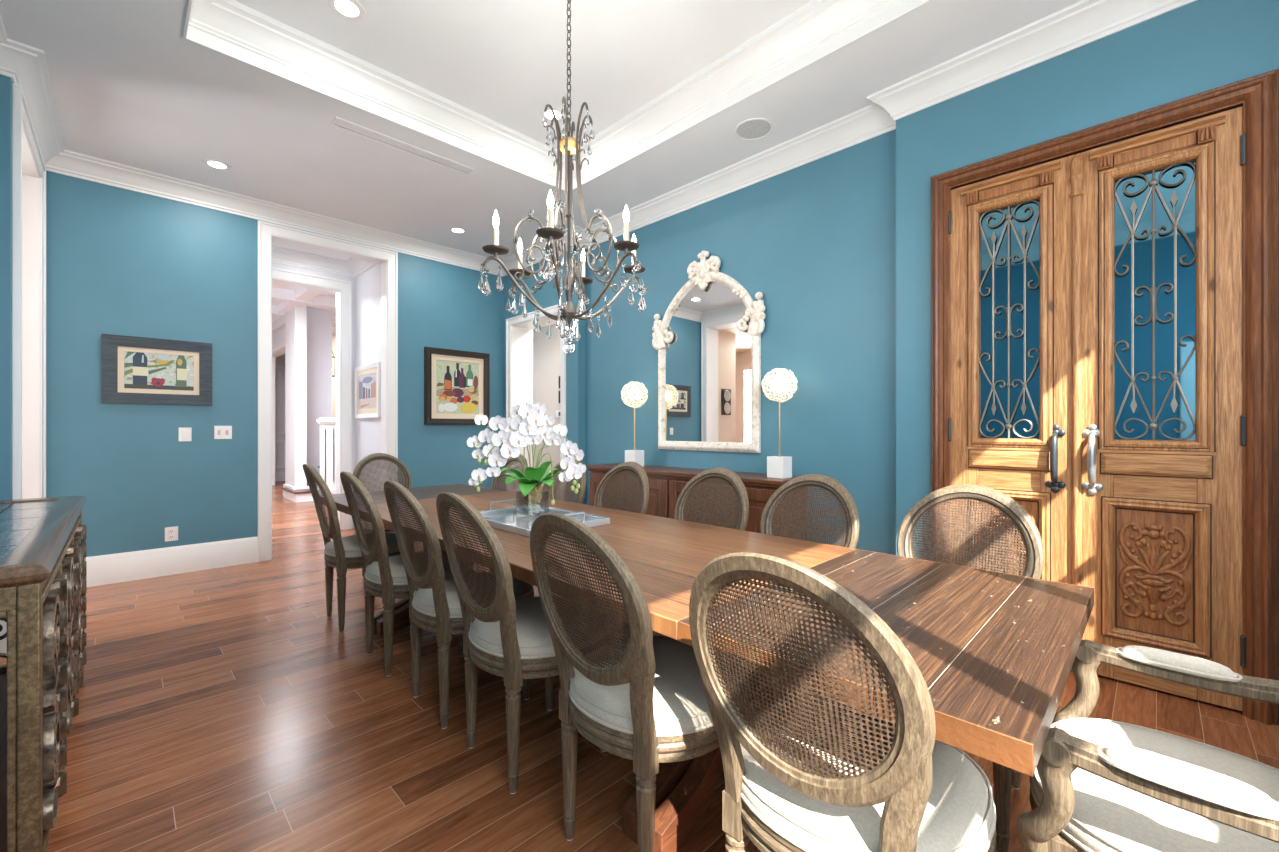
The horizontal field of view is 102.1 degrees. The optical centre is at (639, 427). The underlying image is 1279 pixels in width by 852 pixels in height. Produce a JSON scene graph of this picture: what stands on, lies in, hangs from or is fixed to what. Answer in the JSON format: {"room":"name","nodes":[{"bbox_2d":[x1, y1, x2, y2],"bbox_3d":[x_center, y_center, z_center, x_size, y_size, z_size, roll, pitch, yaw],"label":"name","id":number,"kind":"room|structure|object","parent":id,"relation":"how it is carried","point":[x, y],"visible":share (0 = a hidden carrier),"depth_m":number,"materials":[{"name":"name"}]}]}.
{"room":"dining room","nodes":[
{"label":"dining room","id":0,"kind":"room"},
{"bbox_2d":[0,75,11,499],"bbox_3d":[-2.295,-0.625,1.312,0.510,3.750,7.100,0,0,-45],"label":"wall","id":1,"kind":"structure","parent":0,"point":[5,82],"depth_m":2.86,"materials":[{"name":"teal paint"}]},
{"bbox_2d":[0,620,6,653],"bbox_3d":[-1.913,1.133,1.212,0.148,0.235,4.720,0,0,-45],"label":"baseboard","id":2,"kind":"structure","parent":1,"relation":"attached to","point":[3,643],"depth_m":2.85,"materials":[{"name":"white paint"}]},
{"bbox_2d":[12,83,45,499],"bbox_3d":[-4.125,-0.349,3.286,0.374,3.199,1.358,0,0,-45],"label":"door frame","id":3,"kind":"structure","parent":1,"relation":"attached to","point":[28,166],"depth_m":3.75,"materials":[{"name":"white paint"}]},
{"bbox_2d":[0,0,1196,275],"bbox_3d":[-0.743,-2.025,2.864,4.140,0.150,6.800,0,0,-45],"label":"trim","id":4,"kind":"structure","parent":1,"relation":"attached to","point":[1082,23],"depth_m":3.63,"materials":[{"name":"white paint"}]},
{"bbox_2d":[46,171,502,556],"bbox_3d":[-3.072,-0.625,5.448,4.240,3.750,0.150,0,0,-45],"label":"wall","id":5,"kind":"structure","parent":0,"point":[120,261],"depth_m":4.44,"materials":[{"name":"teal paint"}]},
{"bbox_2d":[102,334,211,405],"bbox_3d":[-4.038,-0.475,4.355,0.680,0.550,0.030,0,0,-45],"label":"framed painting","id":6,"kind":"object","parent":5,"relation":"attached to","point":[135,370],"visible":1,"depth_m":4.33,"materials":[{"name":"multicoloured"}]},
{"bbox_2d":[165,526,177,541],"bbox_3d":[-3.994,0.905,4.413,0.085,0.120,0.011,0,0,-45],"label":"power outlet","id":7,"kind":"object","parent":5,"relation":"attached to","point":[171,533],"visible":1,"depth_m":4.41,"materials":[{"name":"white plastic"}]},
{"bbox_2d":[86,537,257,586],"bbox_3d":[-4.039,1.133,4.362,1.337,0.235,0.018,0,0,-45],"label":"baseboard","id":8,"kind":"structure","parent":5,"relation":"attached to","point":[143,564],"depth_m":4.39,"materials":[{"name":"white paint"}]},
{"bbox_2d":[178,428,191,440],"bbox_3d":[-3.933,0.056,4.474,0.085,0.120,0.011,0,0,-45],"label":"light switch","id":9,"kind":"object","parent":5,"relation":"attached to","point":[184,434],"visible":1,"depth_m":4.47,"materials":[{"name":"white plastic"}]},
{"bbox_2d":[214,426,231,438],"bbox_3d":[-3.748,0.040,4.655,0.125,0.120,0.016,0,0,-45],"label":"light switch","id":10,"kind":"object","parent":5,"relation":"attached to","point":[220,432],"visible":1,"depth_m":4.66,"materials":[{"name":"white plastic"}]},
{"bbox_2d":[257,220,397,561],"bbox_3d":[-3.177,-0.344,5.327,1.254,3.187,0.194,0,0,-45],"label":"door frame","id":11,"kind":"structure","parent":5,"relation":"attached to","point":[267,232],"depth_m":4.95,"materials":[{"name":"white paint"}]},
{"bbox_2d":[424,347,489,424],"bbox_3d":[-2.175,-0.485,6.205,0.800,0.890,0.049,0,0,-45],"label":"framed painting","id":12,"kind":"object","parent":5,"relation":"attached to","point":[456,382],"visible":0.99,"depth_m":6.18,"materials":[{"name":"black"}]},
{"bbox_2d":[275,307,331,472],"bbox_3d":[-5.710,-0.550,9.847,8.150,3.600,7.600,0,0,-45],"label":"wall","id":13,"kind":"structure","parent":0,"point":[319,321],"depth_m":9.81,"materials":[{"name":"paint"}]},
{"bbox_2d":[275,366,284,481],"bbox_3d":[-8.538,-0.100,12.074,1.800,2.700,0.050,0,0,-45],"label":"trim","id":14,"kind":"structure","parent":13,"relation":"attached to","point":[278,476],"depth_m":12.19,"materials":[{"name":"white paint"}]},
{"bbox_2d":[272,305,308,495],"bbox_3d":[-7.311,-0.500,10.486,0.310,3.500,4.030,0,0,-45],"label":"trim","id":15,"kind":"structure","parent":13,"relation":"attached to","point":[289,332],"depth_m":9.12,"materials":[{"name":"white paint"}]},
{"bbox_2d":[272,241,349,334],"bbox_3d":[-5.303,-2.195,9.475,7.900,0.350,8.700,0,0,-45],"label":"ceiling","id":16,"kind":"structure","parent":0,"point":[285,298],"depth_m":8.48,"materials":[{"name":"paint"}]},
{"bbox_2d":[332,351,334,376],"bbox_3d":[-6.272,-1.647,10.416,0.256,1.207,0.256,0,0,-45],"label":"hanging lantern","id":17,"kind":"object","parent":16,"relation":"hanging from","point":[332,351],"visible":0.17,"depth_m":10.42,"materials":[{"name":"black"}]},
{"bbox_2d":[272,262,380,528],"bbox_3d":[-2.616,-0.550,6.788,7.900,3.600,1.100,0,0,-45],"label":"wall","id":18,"kind":"structure","parent":0,"point":[366,287],"depth_m":6.14,"materials":[{"name":"paint"}]},
{"bbox_2d":[272,267,351,529],"bbox_3d":[-3.973,-0.277,6.086,1.017,3.054,0.194,0,0,-45],"label":"door frame","id":19,"kind":"structure","parent":18,"relation":"attached to","point":[342,288],"depth_m":6.33,"materials":[{"name":"white paint"}]},
{"bbox_2d":[272,245,377,277],"bbox_3d":[-3.574,-1.945,5.724,1.060,0.150,0.950,0,0,-45],"label":"ceiling","id":20,"kind":"structure","parent":18,"relation":"attached to","point":[353,267],"depth_m":6.08,"materials":[{"name":"white paint"}]},
{"bbox_2d":[355,362,380,417],"bbox_3d":[-3.207,-0.430,6.085,0.820,0.620,0.030,0,0,45],"label":"framed painting","id":21,"kind":"object","parent":18,"relation":"attached to","point":[367,377],"visible":1,"depth_m":6.06,"materials":[{"name":"multicoloured paper"}]},
{"bbox_2d":[332,334,335,417],"bbox_3d":[-5.782,-0.500,12.674,4.054,3.500,0.100,0,0,-45],"label":"wall","id":22,"kind":"structure","parent":0,"point":[333,335],"depth_m":11.55,"materials":[{"name":"beige paint"}]},
{"bbox_2d":[0,0,1082,259],"bbox_3d":[-0.753,-2.350,2.853,4.770,0.500,7.100,0,0,-45],"label":"ceiling","id":23,"kind":"structure","parent":0,"point":[128,88],"depth_m":3.33,"materials":[{"name":"paint"}]},
{"bbox_2d":[202,158,231,170],"bbox_3d":[-3.364,-2.100,4.117,0.184,0.020,0.184,0,0,-45],"label":"recessed light","id":24,"kind":"object","parent":23,"relation":"in","point":[213,163],"visible":1,"depth_m":4.11,"materials":[{"name":"white plastic"}]},
{"bbox_2d":[328,0,365,20],"bbox_3d":[-1.620,-2.330,2.863,0.184,0.020,0.184,0,0,-45],"label":"recessed light","id":25,"kind":"object","parent":23,"relation":"in","point":[352,10],"visible":1,"depth_m":2.87,"materials":[{"name":"white plastic"}]},
{"bbox_2d":[331,116,473,174],"bbox_3d":[-1.734,-2.096,3.877,1.000,0.012,0.124,0,0,-45],"label":"ceiling vent","id":26,"kind":"object","parent":23,"relation":"in","point":[338,122],"visible":1,"depth_m":3.83,"materials":[{"name":"white plastic"}]},
{"bbox_2d":[449,227,466,233],"bbox_3d":[-1.926,-2.100,5.484,0.184,0.020,0.184,0,0,-45],"label":"recessed light","id":27,"kind":"object","parent":23,"relation":"in","point":[458,230],"visible":1,"depth_m":5.48,"materials":[{"name":"white plastic"}]},
{"bbox_2d":[540,107,562,121],"bbox_3d":[-0.643,-2.330,3.840,0.184,0.020,0.184,0,0,-45],"label":"recessed light","id":28,"kind":"object","parent":23,"relation":"in","point":[557,111],"visible":0.53,"depth_m":3.83,"materials":[{"name":"white plastic"}]},
{"bbox_2d":[183,0,932,191],"bbox_3d":[-0.340,-2.209,2.482,2.571,0.242,3.390,0,0,-45],"label":"trim","id":29,"kind":"structure","parent":23,"relation":"attached to","point":[233,29],"depth_m":3.27,"materials":[{"name":"white paint"}]},
{"bbox_2d":[478,0,646,353],"bbox_3d":[-0.346,-1.347,2.538,0.830,1.964,0.828,0,0,-45],"label":"chandelier","id":30,"kind":"object","parent":23,"relation":"hanging from","point":[568,145],"visible":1,"depth_m":2.49,"materials":[{"name":"grey metal"}]},
{"bbox_2d":[735,118,772,139],"bbox_3d":[0.803,-2.095,3.631,0.264,0.009,0.264,0,0,-45],"label":"ceiling speaker","id":31,"kind":"object","parent":23,"relation":"attached to","point":[753,128],"visible":1,"depth_m":3.62,"materials":[{"name":"white plastic"}]},
{"bbox_2d":[533,324,559,498],"bbox_3d":[-0.806,-0.250,6.831,0.980,3.000,3.300,0,0,-45],"label":"wall","id":32,"kind":"structure","parent":0,"point":[546,352],"depth_m":7.91,"materials":[{"name":"beige paint"}]},
{"bbox_2d":[0,481,1278,851],"bbox_3d":[-3.712,1.300,6.046,10.700,0.100,15.800,0,0,-45],"label":"floor","id":33,"kind":"structure","parent":0,"point":[222,709],"depth_m":2.12,"materials":[{"name":"brown wood"}]},
{"bbox_2d":[0,495,86,851],"bbox_3d":[-2.224,0.789,1.750,1.838,0.922,0.442,0,0,45],"label":"base cabinet","id":34,"kind":"object","parent":33,"relation":"on","point":[43,545],"visible":1,"depth_m":1.33,"materials":[{"name":"wood"}]},
{"bbox_2d":[0,673,6,851],"bbox_3d":[-2.231,1.117,1.743,1.710,0.025,0.290,0,0,45],"label":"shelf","id":35,"kind":"object","parent":34,"relation":"attached to","point":[3,676],"depth_m":1.71,"materials":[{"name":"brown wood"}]},
{"bbox_2d":[282,418,335,502],"bbox_3d":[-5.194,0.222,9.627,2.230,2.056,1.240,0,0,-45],"label":"column","id":36,"kind":"structure","parent":33,"relation":"on","point":[327,468],"depth_m":8.75,"materials":[{"name":"white paint"}]},
{"bbox_2d":[303,464,414,632],"bbox_3d":[-1.829,0.735,3.391,0.649,1.029,0.542,0,0,-42],"label":"dining chair","id":37,"kind":"object","parent":33,"relation":"on","point":[342,554],"visible":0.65,"depth_m":3.17,"materials":[{"name":"brown wood"}]},
{"bbox_2d":[324,532,413,555],"bbox_3d":[-1.788,0.758,3.430,0.514,0.079,0.518,0,0,-42],"label":"seat cushion","id":38,"kind":"object","parent":37,"relation":"on","point":[349,546],"depth_m":3.27,"materials":[{"name":"fabric"}]},
{"bbox_2d":[353,453,426,576],"bbox_3d":[-2.088,0.735,4.348,0.542,1.029,0.649,0,0,-45],"label":"dining chair","id":39,"kind":"object","parent":33,"relation":"on","point":[404,473],"visible":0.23,"depth_m":4.52,"materials":[{"name":"brown wood"}]},
{"bbox_2d":[340,471,469,676],"bbox_3d":[-1.271,0.735,2.832,0.649,1.029,0.542,0,0,-42],"label":"dining chair","id":40,"kind":"object","parent":33,"relation":"on","point":[385,578],"visible":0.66,"depth_m":2.61,"materials":[{"name":"brown wood"}]},
{"bbox_2d":[365,551,469,582],"bbox_3d":[-1.229,0.758,2.871,0.514,0.079,0.518,0,0,-42],"label":"seat cushion","id":41,"kind":"object","parent":40,"relation":"on","point":[396,573],"depth_m":2.70,"materials":[{"name":"fabric"}]},
{"bbox_2d":[384,480,534,728],"bbox_3d":[-0.818,0.735,2.380,0.649,1.029,0.542,0,0,-42],"label":"dining chair","id":42,"kind":"object","parent":33,"relation":"on","point":[434,604],"visible":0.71,"depth_m":2.17,"materials":[{"name":"brown wood"}]},
{"bbox_2d":[413,572,533,615],"bbox_3d":[-0.777,0.758,2.419,0.514,0.079,0.518,0,0,-42],"label":"seat cushion","id":43,"kind":"object","parent":42,"relation":"on","point":[424,603],"depth_m":2.27,"materials":[{"name":"fabric"}]},
{"bbox_2d":[470,454,527,571],"bbox_3d":[-1.229,0.735,4.129,0.542,1.029,0.649,0,0,45],"label":"dining chair","id":44,"kind":"object","parent":33,"relation":"on","point":[511,461],"visible":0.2,"depth_m":4.34,"materials":[{"name":"brown wood"}]},
{"bbox_2d":[436,492,611,793],"bbox_3d":[-0.436,0.735,1.998,0.649,1.029,0.542,0,0,-42],"label":"dining chair","id":45,"kind":"object","parent":33,"relation":"on","point":[509,638],"visible":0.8,"depth_m":1.80,"materials":[{"name":"brown wood"}]},
{"bbox_2d":[469,596,609,655],"bbox_3d":[-0.395,0.758,2.037,0.514,0.079,0.518,0,0,-42],"label":"seat cushion","id":46,"kind":"object","parent":45,"relation":"on","point":[533,637],"depth_m":1.87,"materials":[{"name":"fabric"}]},
{"bbox_2d":[491,459,585,570],"bbox_3d":[-0.705,0.735,3.606,0.542,1.029,0.649,0,0,45],"label":"dining chair","id":47,"kind":"object","parent":33,"relation":"on","point":[582,482],"visible":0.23,"depth_m":3.76,"materials":[{"name":"brown wood"}]},
{"bbox_2d":[594,462,648,513],"bbox_3d":[-0.271,0.735,3.171,0.542,1.029,0.649,0,0,45],"label":"dining chair","id":48,"kind":"object","parent":33,"relation":"on","point":[637,469],"visible":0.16,"depth_m":3.35,"materials":[{"name":"brown wood"}]},
{"bbox_2d":[530,513,751,851],"bbox_3d":[0.010,0.735,1.552,0.649,1.029,0.542,0,0,-43],"label":"dining chair","id":49,"kind":"object","parent":33,"relation":"on","point":[640,698],"visible":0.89,"depth_m":1.36,"materials":[{"name":"brown wood"}]},
{"bbox_2d":[570,636,747,732],"bbox_3d":[0.050,0.758,1.591,0.514,0.079,0.518,0,0,-43],"label":"seat cushion","id":50,"kind":"object","parent":49,"relation":"on","point":[680,705],"depth_m":1.42,"materials":[{"name":"fabric"}]},
{"bbox_2d":[622,468,748,638],"bbox_3d":[0.235,0.735,2.666,0.542,1.029,0.649,0,0,45],"label":"dining chair","id":51,"kind":"object","parent":33,"relation":"on","point":[729,476],"visible":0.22,"depth_m":2.84,"materials":[{"name":"brown wood"}]},
{"bbox_2d":[586,463,806,539],"bbox_3d":[0.365,0.802,4.332,2.070,0.895,0.448,0,0,45],"label":"sideboard","id":52,"kind":"object","parent":33,"relation":"on","point":[666,484],"visible":0.16,"depth_m":4.13,"materials":[{"name":"brown wood"}]},
{"bbox_2d":[621,381,647,466],"bbox_3d":[-0.047,-0.039,4.768,0.248,0.786,0.252,0,0,-45],"label":"table lamp","id":53,"kind":"object","parent":52,"relation":"on","point":[634,455],"visible":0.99,"depth_m":4.73,"materials":[{"name":"white stone"}]},
{"bbox_2d":[761,368,797,478],"bbox_3d":[1.005,-0.039,3.716,0.248,0.786,0.252,0,0,-45],"label":"table lamp","id":54,"kind":"object","parent":52,"relation":"on","point":[779,466],"visible":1,"depth_m":3.68,"materials":[{"name":"white stone"}]},
{"bbox_2d":[322,484,1093,851],"bbox_3d":[-0.475,0.870,2.668,1.110,0.759,4.175,0,0,-45],"label":"dining table","id":55,"kind":"object","parent":33,"relation":"on","point":[994,653],"visible":0.37,"depth_m":1.50,"materials":[{"name":"brown wood"}]},
{"bbox_2d":[462,499,609,536],"bbox_3d":[-0.551,0.449,2.701,0.470,0.081,0.670,0,0,-45],"label":"serving tray","id":56,"kind":"object","parent":55,"relation":"on","point":[505,519],"visible":0.52,"depth_m":2.66,"materials":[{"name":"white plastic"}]},
{"bbox_2d":[516,490,548,517],"bbox_3d":[-0.583,0.409,2.811,0.132,0.134,0.132,0,0,-45],"label":"glass vase","id":57,"kind":"object","parent":56,"relation":"on","point":[521,500],"visible":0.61,"depth_m":2.80,"materials":[{"name":"clear glass"}]},
{"bbox_2d":[467,402,585,504],"bbox_3d":[-0.609,0.137,2.736,0.499,0.549,0.432,0,0,-45],"label":"orchid plant","id":58,"kind":"object","parent":57,"relation":"in","point":[530,483],"visible":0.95,"depth_m":2.73,"materials":[{"name":"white plant"}]},
{"bbox_2d":[528,504,543,513],"bbox_3d":[-0.583,0.439,2.812,0.112,0.045,0.114,0,0,-45],"label":"pebbles","id":59,"kind":"object","parent":57,"relation":"in","point":[534,508],"visible":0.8,"depth_m":2.78,"materials":[{"name":"white stone"}]},
{"bbox_2d":[760,474,858,698],"bbox_3d":[0.633,0.735,2.268,0.542,1.029,0.649,0,0,45],"label":"dining chair","id":60,"kind":"object","parent":33,"relation":"on","point":[850,537],"visible":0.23,"depth_m":2.44,"materials":[{"name":"brown wood"}]},
{"bbox_2d":[689,552,995,851],"bbox_3d":[0.439,0.735,1.123,0.542,1.029,0.649,0,0,45],"label":"dining chair","id":61,"kind":"object","parent":33,"relation":"on","point":[819,773],"visible":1,"depth_m":0.95,"materials":[{"name":"brown wood"}]},
{"bbox_2d":[740,699,993,851],"bbox_3d":[0.478,0.758,1.164,0.518,0.079,0.514,0,0,45],"label":"seat cushion","id":62,"kind":"object","parent":61,"relation":"on","point":[958,816],"depth_m":1.01,"materials":[{"name":"fabric"}]},
{"bbox_2d":[897,484,1043,851],"bbox_3d":[1.087,0.735,1.813,0.542,1.029,0.649,0,0,45],"label":"dining chair","id":63,"kind":"object","parent":33,"relation":"on","point":[1004,777],"visible":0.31,"depth_m":1.96,"materials":[{"name":"brown wood"}]},
{"bbox_2d":[1017,639,1278,851],"bbox_3d":[1.182,0.695,0.991,0.680,1.110,0.692,0,0,-45],"label":"armchair","id":64,"kind":"object","parent":33,"relation":"on","point":[1097,785],"visible":1,"depth_m":0.98,"materials":[{"name":"brown wood"}]},
{"bbox_2d":[1031,720,1278,851],"bbox_3d":[1.134,0.758,1.037,0.580,0.079,0.545,0,0,-45],"label":"seat cushion","id":65,"kind":"object","parent":64,"relation":"on","point":[1107,816],"depth_m":1.00,"materials":[{"name":"fabric"}]},
{"bbox_2d":[503,0,1278,558],"bbox_3d":[0.844,-0.625,4.344,0.403,3.750,6.950,0,0,-45],"label":"wall","id":66,"kind":"structure","parent":0,"point":[836,246],"depth_m":3.55,"materials":[{"name":"teal paint"}]},
{"bbox_2d":[506,303,565,500],"bbox_3d":[-1.142,-0.065,6.240,0.344,2.629,1.218,0,0,-45],"label":"door frame","id":67,"kind":"structure","parent":66,"relation":"attached to","point":[519,329],"depth_m":6.54,"materials":[{"name":"white paint"}]},
{"bbox_2d":[652,250,765,452],"bbox_3d":[0.552,-0.665,4.448,1.208,1.723,0.090,0,0,45],"label":"wall mirror","id":68,"kind":"object","parent":66,"relation":"attached to","point":[707,341],"visible":1,"depth_m":4.41,"materials":[{"name":"white paint"}]},
{"bbox_2d":[948,154,1083,669],"bbox_3d":[2.035,-0.084,2.833,0.613,2.643,0.109,0,0,45],"label":"door","id":69,"kind":"structure","parent":66,"relation":"in","point":[1015,420],"depth_m":2.81,"materials":[{"name":"brown wood"}]},
{"bbox_2d":[979,200,1038,438],"bbox_3d":[2.039,-0.588,2.856,0.284,1.291,0.022,0,0,45],"label":"iron grille","id":70,"kind":"object","parent":69,"relation":"attached to","point":[1008,231],"depth_m":2.86,"materials":[{"name":"grey metal"}]},
{"bbox_2d":[931,69,1278,724],"bbox_3d":[2.233,-0.133,2.654,0.102,2.765,1.328,0,0,-45],"label":"door frame","id":71,"kind":"structure","parent":66,"relation":"attached to","point":[1258,95],"depth_m":2.22,"materials":[{"name":"brown wood"}]},
{"bbox_2d":[1078,106,1245,710],"bbox_3d":[2.430,-0.084,2.438,0.564,2.643,0.109,0,0,45],"label":"door","id":72,"kind":"structure","parent":66,"relation":"in","point":[1164,420],"depth_m":2.43,"materials":[{"name":"brown wood"}]},
{"bbox_2d":[1114,161,1195,439],"bbox_3d":[2.440,-0.588,2.454,0.284,1.291,0.022,0,0,45],"label":"iron grille","id":73,"kind":"object","parent":72,"relation":"attached to","point":[1155,205],"depth_m":2.45,"materials":[{"name":"grey metal"}]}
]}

